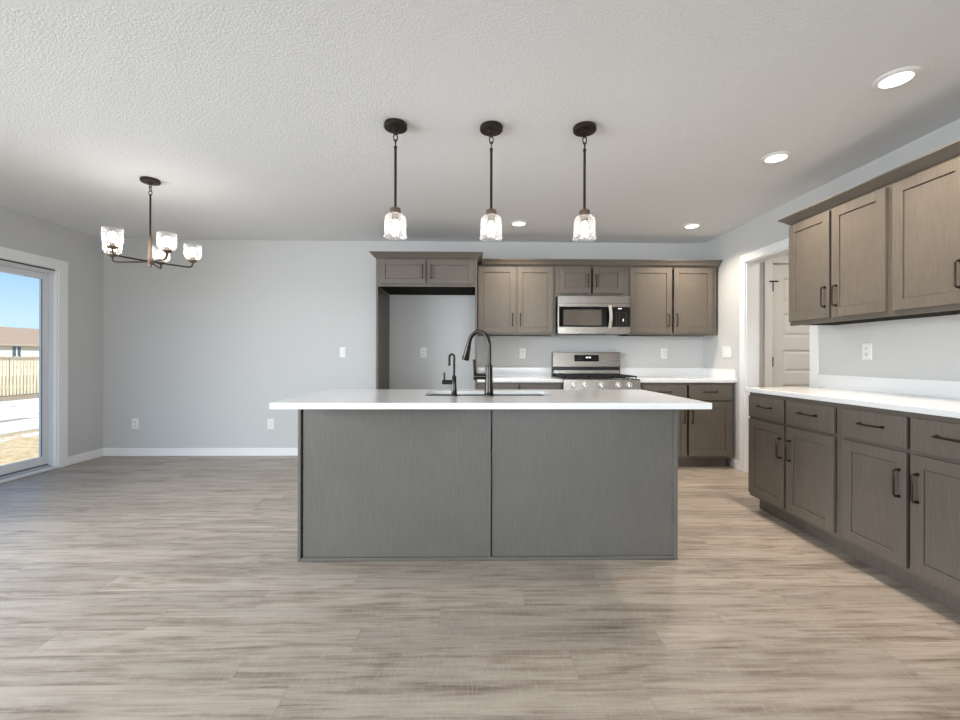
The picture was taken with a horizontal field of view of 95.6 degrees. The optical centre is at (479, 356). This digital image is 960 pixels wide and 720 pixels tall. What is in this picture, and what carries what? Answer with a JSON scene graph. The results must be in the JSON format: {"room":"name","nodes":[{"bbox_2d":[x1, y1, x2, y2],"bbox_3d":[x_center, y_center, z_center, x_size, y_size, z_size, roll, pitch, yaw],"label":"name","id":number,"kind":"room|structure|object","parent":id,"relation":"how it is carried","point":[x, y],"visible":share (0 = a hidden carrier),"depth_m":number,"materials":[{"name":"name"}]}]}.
{"room":"kitchen","nodes":[
{"label":"kitchen","id":0,"kind":"room"},
{"bbox_2d":[0,206,103,456],"bbox_3d":[-4.249,-0.108,0.617,0.120,2.459,8.633,0,0,-1],"label":"wall","id":1,"kind":"structure","parent":0,"point":[83,252],"depth_m":4.62,"materials":[{"name":"grey paint"}]},
{"bbox_2d":[0,259,57,483],"bbox_3d":[-4.290,0.122,3.462,0.135,1.999,1.844,0,0,-1],"label":"door","id":2,"kind":"structure","parent":1,"relation":"in","point":[44,462],"depth_m":4.32,"materials":[{"name":"white plastic"}]},
{"bbox_2d":[0,246,67,467],"bbox_3d":[-4.249,0.071,3.463,0.047,2.100,2.044,0,0,-1],"label":"door frame","id":3,"kind":"structure","parent":1,"relation":"attached to","point":[60,294],"depth_m":4.39,"materials":[{"name":"white paint"}]},
{"bbox_2d":[68,448,103,464],"bbox_3d":[-4.262,1.077,4.710,0.012,0.089,0.446,0,0,-1],"label":"baseboard","id":4,"kind":"structure","parent":1,"relation":"attached to","point":[90,455],"depth_m":4.69,"materials":[{"name":"white paint"}]},
{"bbox_2d":[103,239,703,447],"bbox_3d":[0.017,-0.098,5.074,8.817,2.459,0.120,0,0,-1],"label":"wall","id":5,"kind":"structure","parent":0,"point":[200,354],"depth_m":4.97,"materials":[{"name":"grey paint"}]},
{"bbox_2d":[132,418,138,428],"bbox_3d":[-3.912,0.755,4.935,0.072,0.116,0.009,0,0,-1],"label":"wall outlet","id":6,"kind":"object","parent":5,"relation":"attached to","point":[135,421],"visible":1,"depth_m":4.93,"materials":[{"name":"white plastic"}]},
{"bbox_2d":[104,448,297,455],"bbox_3d":[-2.665,1.081,4.957,3.188,0.089,0.012,0,0,-1],"label":"baseboard","id":7,"kind":"structure","parent":5,"relation":"attached to","point":[107,451],"depth_m":4.94,"materials":[{"name":"white paint"}]},
{"bbox_2d":[268,419,273,428],"bbox_3d":[-2.387,0.764,4.964,0.072,0.116,0.009,0,0,-1],"label":"wall outlet","id":8,"kind":"object","parent":5,"relation":"attached to","point":[270,421],"visible":1,"depth_m":4.96,"materials":[{"name":"white plastic"}]},
{"bbox_2d":[340,347,345,356],"bbox_3d":[-1.569,-0.053,4.978,0.072,0.116,0.012,0,0,-1],"label":"wall switch","id":9,"kind":"object","parent":5,"relation":"attached to","point":[342,349],"visible":1,"depth_m":4.98,"materials":[{"name":"white plastic"}]},
{"bbox_2d":[420,348,426,357],"bbox_3d":[-0.649,-0.051,4.996,0.072,0.116,0.009,0,0,-1],"label":"wall outlet","id":10,"kind":"object","parent":5,"relation":"attached to","point":[423,351],"visible":1,"depth_m":5.00,"materials":[{"name":"white plastic"}]},
{"bbox_2d":[477,367,551,376],"bbox_3d":[0.392,0.172,5.010,0.862,0.104,0.020,0,0,-1],"label":"backsplash","id":11,"kind":"structure","parent":5,"relation":"attached to","point":[496,371],"depth_m":5.00,"materials":[{"name":"white stone"}]},
{"bbox_2d":[477,265,555,335],"bbox_3d":[0.395,-0.615,4.836,0.840,0.750,0.369,0,0,-1],"label":"upper cabinet","id":12,"kind":"object","parent":5,"relation":"attached to","point":[514,300],"visible":0.95,"depth_m":4.69,"materials":[{"name":"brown wood"}]},
{"bbox_2d":[519,348,525,357],"bbox_3d":[0.490,-0.042,5.018,0.072,0.116,0.009,0,0,-1],"label":"wall outlet","id":13,"kind":"object","parent":5,"relation":"attached to","point":[522,351],"visible":1,"depth_m":5.02,"materials":[{"name":"white plastic"}]},
{"bbox_2d":[556,266,627,296],"bbox_3d":[1.210,-0.819,4.851,0.784,0.337,0.369,0,0,-1],"label":"upper cabinet","id":14,"kind":"object","parent":5,"relation":"attached to","point":[570,280],"visible":0.94,"depth_m":4.70,"materials":[{"name":"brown wood"}]},
{"bbox_2d":[555,296,629,334],"bbox_3d":[1.207,-0.444,4.796,0.772,0.410,0.476,0,0,-1],"label":"microwave","id":15,"kind":"object","parent":14,"relation":"attached to","point":[575,315],"visible":0.99,"depth_m":4.62,"materials":[{"name":"silver metal"}]},
{"bbox_2d":[620,368,702,376],"bbox_3d":[2.102,0.176,5.042,1.000,0.104,0.020,0,0,-1],"label":"backsplash","id":16,"kind":"structure","parent":5,"relation":"attached to","point":[639,372],"depth_m":5.03,"materials":[{"name":"white stone"}]},
{"bbox_2d":[661,348,666,357],"bbox_3d":[2.137,-0.041,5.048,0.072,0.116,0.009,0,0,-1],"label":"wall outlet","id":17,"kind":"object","parent":5,"relation":"attached to","point":[663,350],"visible":1,"depth_m":5.05,"materials":[{"name":"white plastic"}]},
{"bbox_2d":[618,266,715,335],"bbox_3d":[2.087,-0.611,4.867,0.972,0.750,0.369,0,0,-1],"label":"upper cabinet","id":18,"kind":"object","parent":5,"relation":"attached to","point":[664,300],"visible":0.99,"depth_m":4.72,"materials":[{"name":"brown wood"}]},
{"bbox_2d":[482,258,722,266],"bbox_3d":[1.316,-1.018,4.849,2.584,0.060,0.377,0,0,-1],"label":"crown molding","id":19,"kind":"structure","parent":18,"relation":"on","point":[485,261],"depth_m":4.68,"materials":[{"name":"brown wood"}]},
{"bbox_2d":[0,0,959,242],"bbox_3d":[0.101,-1.397,0.758,8.817,0.140,8.753,0,0,-1],"label":"ceiling","id":20,"kind":"structure","parent":0,"point":[254,119],"depth_m":2.35,"materials":[{"name":"white paint"}]},
{"bbox_2d":[101,176,201,268],"bbox_3d":[-2.498,-1.004,3.264,0.612,0.658,0.629,0,0,-1],"label":"chandelier","id":21,"kind":"object","parent":20,"relation":"hanging from","point":[112,236],"visible":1,"depth_m":3.25,"materials":[{"name":"black metal"}]},
{"bbox_2d":[383,118,406,237],"bbox_3d":[-0.482,-1.006,2.480,0.137,0.645,0.137,0,0,-1],"label":"pendant light","id":22,"kind":"object","parent":20,"relation":"hanging from","point":[395,126],"visible":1,"depth_m":2.47,"materials":[{"name":"black metal"}]},
{"bbox_2d":[479,121,502,241],"bbox_3d":[0.065,-1.004,2.505,0.137,0.645,0.137,0,0,-1],"label":"pendant light","id":23,"kind":"object","parent":20,"relation":"hanging from","point":[487,128],"visible":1,"depth_m":2.49,"materials":[{"name":"black metal"}]},
{"bbox_2d":[510,220,527,225],"bbox_3d":[0.386,-1.321,4.306,0.172,0.010,0.172,0,0,-1],"label":"recessed light","id":24,"kind":"object","parent":20,"relation":"in","point":[518,222],"visible":1,"depth_m":4.29,"materials":[{"name":"white paint"}]},
{"bbox_2d":[572,121,596,241],"bbox_3d":[0.603,-1.003,2.508,0.137,0.645,0.137,0,0,-1],"label":"pendant light","id":25,"kind":"object","parent":20,"relation":"hanging from","point":[583,129],"visible":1,"depth_m":2.50,"materials":[{"name":"black metal"}]},
{"bbox_2d":[683,223,701,228],"bbox_3d":[2.132,-1.317,4.375,0.172,0.010,0.172,0,0,-1],"label":"recessed light","id":26,"kind":"object","parent":20,"relation":"in","point":[691,225],"visible":1,"depth_m":4.35,"materials":[{"name":"white paint"}]},
{"bbox_2d":[761,151,791,162],"bbox_3d":[1.958,-1.317,2.877,0.172,0.010,0.172,0,0,-1],"label":"recessed light","id":27,"kind":"object","parent":20,"relation":"in","point":[779,156],"visible":1,"depth_m":2.86,"materials":[{"name":"white paint"}]},
{"bbox_2d":[872,66,921,89],"bbox_3d":[1.972,-1.317,2.062,0.172,0.010,0.172,0,0,-1],"label":"recessed light","id":28,"kind":"object","parent":20,"relation":"in","point":[900,76],"visible":1,"depth_m":2.05,"materials":[{"name":"white paint"}]},
{"bbox_2d":[0,456,959,719],"bbox_3d":[0.095,1.192,0.758,8.817,0.120,8.753,0,0,-1],"label":"floor","id":29,"kind":"structure","parent":0,"point":[132,587],"depth_m":1.88,"materials":[{"name":"brown wood"}]},
{"bbox_2d":[369,251,482,388],"bbox_3d":[-0.543,0.042,4.657,1.128,2.176,0.692,0,0,-1],"label":"tall cabinet","id":30,"kind":"object","parent":29,"relation":"on","point":[397,272],"visible":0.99,"depth_m":4.37,"materials":[{"name":"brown wood"}]},
{"bbox_2d":[297,409,677,561],"bbox_3d":[0.046,0.693,2.695,2.113,0.876,0.564,0,0,-1],"label":"kitchen island","id":31,"kind":"object","parent":29,"relation":"on","point":[374,484],"visible":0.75,"depth_m":2.42,"materials":[{"name":"grey wood"}]},
{"bbox_2d":[270,389,711,408],"bbox_3d":[0.055,0.239,2.561,2.157,0.030,0.882,0,0,-1],"label":"island countertop","id":32,"kind":"structure","parent":31,"relation":"on","point":[331,398],"depth_m":2.27,"materials":[{"name":"white stone"}]},
{"bbox_2d":[442,353,457,395],"bbox_3d":[-0.172,0.100,2.483,0.088,0.245,0.040,0,0,-1],"label":"water tap","id":33,"kind":"object","parent":32,"relation":"on","point":[453,381],"visible":1,"depth_m":2.48,"materials":[{"name":"brown metal"}]},
{"bbox_2d":[462,330,493,395],"bbox_3d":[-0.031,0.031,2.534,0.238,0.384,0.104,0,0,39],"label":"faucet","id":34,"kind":"object","parent":32,"relation":"on","point":[487,376],"visible":1,"depth_m":2.48,"materials":[{"name":"brown metal"}]},
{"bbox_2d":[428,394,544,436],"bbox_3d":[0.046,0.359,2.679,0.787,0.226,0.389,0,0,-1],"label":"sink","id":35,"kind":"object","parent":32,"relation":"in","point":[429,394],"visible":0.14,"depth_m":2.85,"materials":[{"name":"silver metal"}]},
{"bbox_2d":[477,382,561,389],"bbox_3d":[0.398,0.694,4.688,0.862,0.876,0.664,0,0,-1],"label":"base cabinet","id":36,"kind":"object","parent":29,"relation":"on","point":[480,385],"visible":0.06,"depth_m":4.39,"materials":[{"name":"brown wood"}]},
{"bbox_2d":[477,367,562,381],"bbox_3d":[0.398,0.188,4.697,0.862,0.134,0.646,0,0,-1],"label":"countertop","id":37,"kind":"structure","parent":36,"relation":"on","point":[500,374],"depth_m":5.00,"materials":[{"name":"white stone"}]},
{"bbox_2d":[551,352,639,389],"bbox_3d":[1.219,0.539,4.665,0.778,1.190,0.736,0,0,-1],"label":"gas range","id":38,"kind":"object","parent":29,"relation":"on","point":[578,370],"visible":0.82,"depth_m":4.95,"materials":[{"name":"silver metal"}]},
{"bbox_2d":[553,376,639,379],"bbox_3d":[1.219,0.223,4.673,0.774,0.012,0.588,0,0,-1],"label":"cooktop","id":39,"kind":"object","parent":38,"relation":"in","point":[560,377],"depth_m":4.41,"materials":[{"name":"black metal"}]},
{"bbox_2d":[640,383,732,466],"bbox_3d":[2.098,0.698,4.720,0.975,0.876,0.664,0,0,-1],"label":"base cabinet","id":40,"kind":"object","parent":29,"relation":"on","point":[705,436],"visible":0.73,"depth_m":4.43,"materials":[{"name":"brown wood"}]},
{"bbox_2d":[620,368,736,382],"bbox_3d":[2.108,0.192,4.729,1.000,0.134,0.646,0,0,-1],"label":"countertop","id":41,"kind":"structure","parent":40,"relation":"on","point":[646,375],"depth_m":4.88,"materials":[{"name":"white stone"}]},
{"bbox_2d":[748,392,853,557],"bbox_3d":[2.312,0.699,2.868,0.661,0.876,0.808,0,0,-1],"label":"base cabinet","id":42,"kind":"object","parent":29,"relation":"on","point":[794,451],"visible":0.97,"depth_m":2.76,"materials":[{"name":"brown wood"}]},
{"bbox_2d":[841,404,959,612],"bbox_3d":[2.327,0.699,2.063,0.661,0.876,0.800,0,0,-1],"label":"base cabinet","id":43,"kind":"object","parent":29,"relation":"on","point":[900,470],"visible":0.98,"depth_m":2.09,"materials":[{"name":"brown wood"}]},
{"bbox_3d":[2.342,0.699,1.263,0.661,0.876,0.800,0,0,-1],"label":"base cabinet","id":44,"kind":"object","parent":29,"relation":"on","visible":0},
{"bbox_2d":[744,374,959,417],"bbox_3d":[2.335,0.196,2.116,0.644,0.126,2.505,0,0,-1],"label":"countertop","id":45,"kind":"structure","parent":44,"relation":"on","point":[930,397],"depth_m":2.58,"materials":[{"name":"white stone"}]},
{"bbox_2d":[759,254,788,386],"bbox_3d":[3.525,-0.089,4.517,1.582,2.459,0.100,0,0,-1],"label":"wall","id":46,"kind":"structure","parent":0,"point":[761,316],"depth_m":4.45,"materials":[{"name":"grey paint"}]},
{"bbox_2d":[764,255,788,386],"bbox_3d":[3.405,0.051,4.500,1.003,2.177,0.108,0,0,-1],"label":"door frame","id":47,"kind":"structure","parent":46,"relation":"attached to","point":[768,265],"depth_m":4.44,"materials":[{"name":"white paint"}]},
{"bbox_2d":[769,264,809,386],"bbox_3d":[3.383,0.089,4.474,0.868,2.078,0.083,0,0,-1],"label":"door","id":48,"kind":"structure","parent":46,"relation":"in","point":[791,344],"depth_m":4.47,"materials":[{"name":"white paint"}]},
{"bbox_2d":[704,119,959,472],"bbox_3d":[2.745,-0.091,0.748,0.120,2.459,8.633,0,0,-1],"label":"wall","id":49,"kind":"structure","parent":0,"point":[926,348],"depth_m":3.09,"materials":[{"name":"grey paint"}]},
{"bbox_2d":[722,346,730,357],"bbox_3d":[2.606,-0.052,4.603,0.012,0.116,0.154,0,0,-1],"label":"wall switch","id":50,"kind":"object","parent":49,"relation":"attached to","point":[726,351],"visible":1,"depth_m":4.60,"materials":[{"name":"white plastic"}]},
{"bbox_2d":[734,460,738,469],"bbox_3d":[2.607,1.093,4.408,0.012,0.089,0.089,0,0,-1],"label":"baseboard","id":51,"kind":"structure","parent":49,"relation":"attached to","point":[736,463],"depth_m":4.41,"materials":[{"name":"white paint"}]},
{"bbox_2d":[739,238,818,472],"bbox_3d":[2.686,0.063,3.872,0.152,2.150,0.983,0,0,-1],"label":"door frame","id":52,"kind":"structure","parent":49,"relation":"attached to","point":[749,265],"depth_m":4.27,"materials":[{"name":"white paint"}]},
{"bbox_2d":[862,343,871,359],"bbox_3d":[2.638,-0.038,2.968,0.009,0.116,0.072,0,0,-1],"label":"wall outlet","id":53,"kind":"object","parent":49,"relation":"attached to","point":[866,347],"visible":1,"depth_m":2.96,"materials":[{"name":"white plastic"}]},
{"bbox_2d":[789,184,945,325],"bbox_3d":[2.455,-0.604,2.850,0.381,0.747,0.784,0,0,-1],"label":"upper cabinet","id":54,"kind":"object","parent":49,"relation":"attached to","point":[840,257],"visible":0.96,"depth_m":2.76,"materials":[{"name":"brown wood"}]},
{"bbox_2d":[817,374,959,398],"bbox_3d":[2.647,0.182,2.122,0.020,0.096,2.505,0,0,-1],"label":"backsplash","id":55,"kind":"structure","parent":49,"relation":"attached to","point":[934,388],"depth_m":2.76,"materials":[{"name":"white stone"}]},
{"bbox_2d":[892,156,959,315],"bbox_3d":[2.470,-0.604,2.053,0.381,0.747,0.810,0,0,-1],"label":"upper cabinet","id":56,"kind":"object","parent":49,"relation":"attached to","point":[926,203],"visible":1,"depth_m":2.26,"materials":[{"name":"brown wood"}]},
{"bbox_3d":[2.485,-0.604,1.233,0.381,0.747,0.830,0,0,-1],"label":"upper cabinet","id":57,"kind":"object","parent":49,"relation":"attached to","visible":0},
{"bbox_2d":[778,140,959,225],"bbox_3d":[2.469,-1.005,2.058,0.384,0.054,2.479,0,0,-1],"label":"crown molding","id":58,"kind":"structure","parent":57,"relation":"on","point":[950,151],"depth_m":2.49,"materials":[{"name":"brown wood"}]},
{"label":"outside","id":59,"kind":"structure","parent":0,"visible":0},
{"bbox_2d":[0,375,38,465],"bbox_3d":[-47.720,1.692,19.111,85.300,0.150,140.000,0,0,-1],"label":"ground","id":60,"kind":"structure","parent":59,"point":[19,414],"depth_m":10.54,"materials":[{"name":"white snow"}]},
{"bbox_2d":[0,356,38,395],"bbox_3d":[-20.235,0.820,21.099,0.190,1.727,37.052,0,0,-1],"label":"picket fence","id":61,"kind":"object","parent":60,"relation":"on","point":[32,385],"visible":0.08,"depth_m":19.03,"materials":[{"name":"brown wood"}]},
{"bbox_2d":[0,326,38,375],"bbox_3d":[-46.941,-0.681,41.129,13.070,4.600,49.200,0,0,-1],"label":"neighbor house","id":62,"kind":"structure","parent":60,"relation":"on","point":[14,341],"depth_m":39.44,"materials":[{"name":"beige plastic"}]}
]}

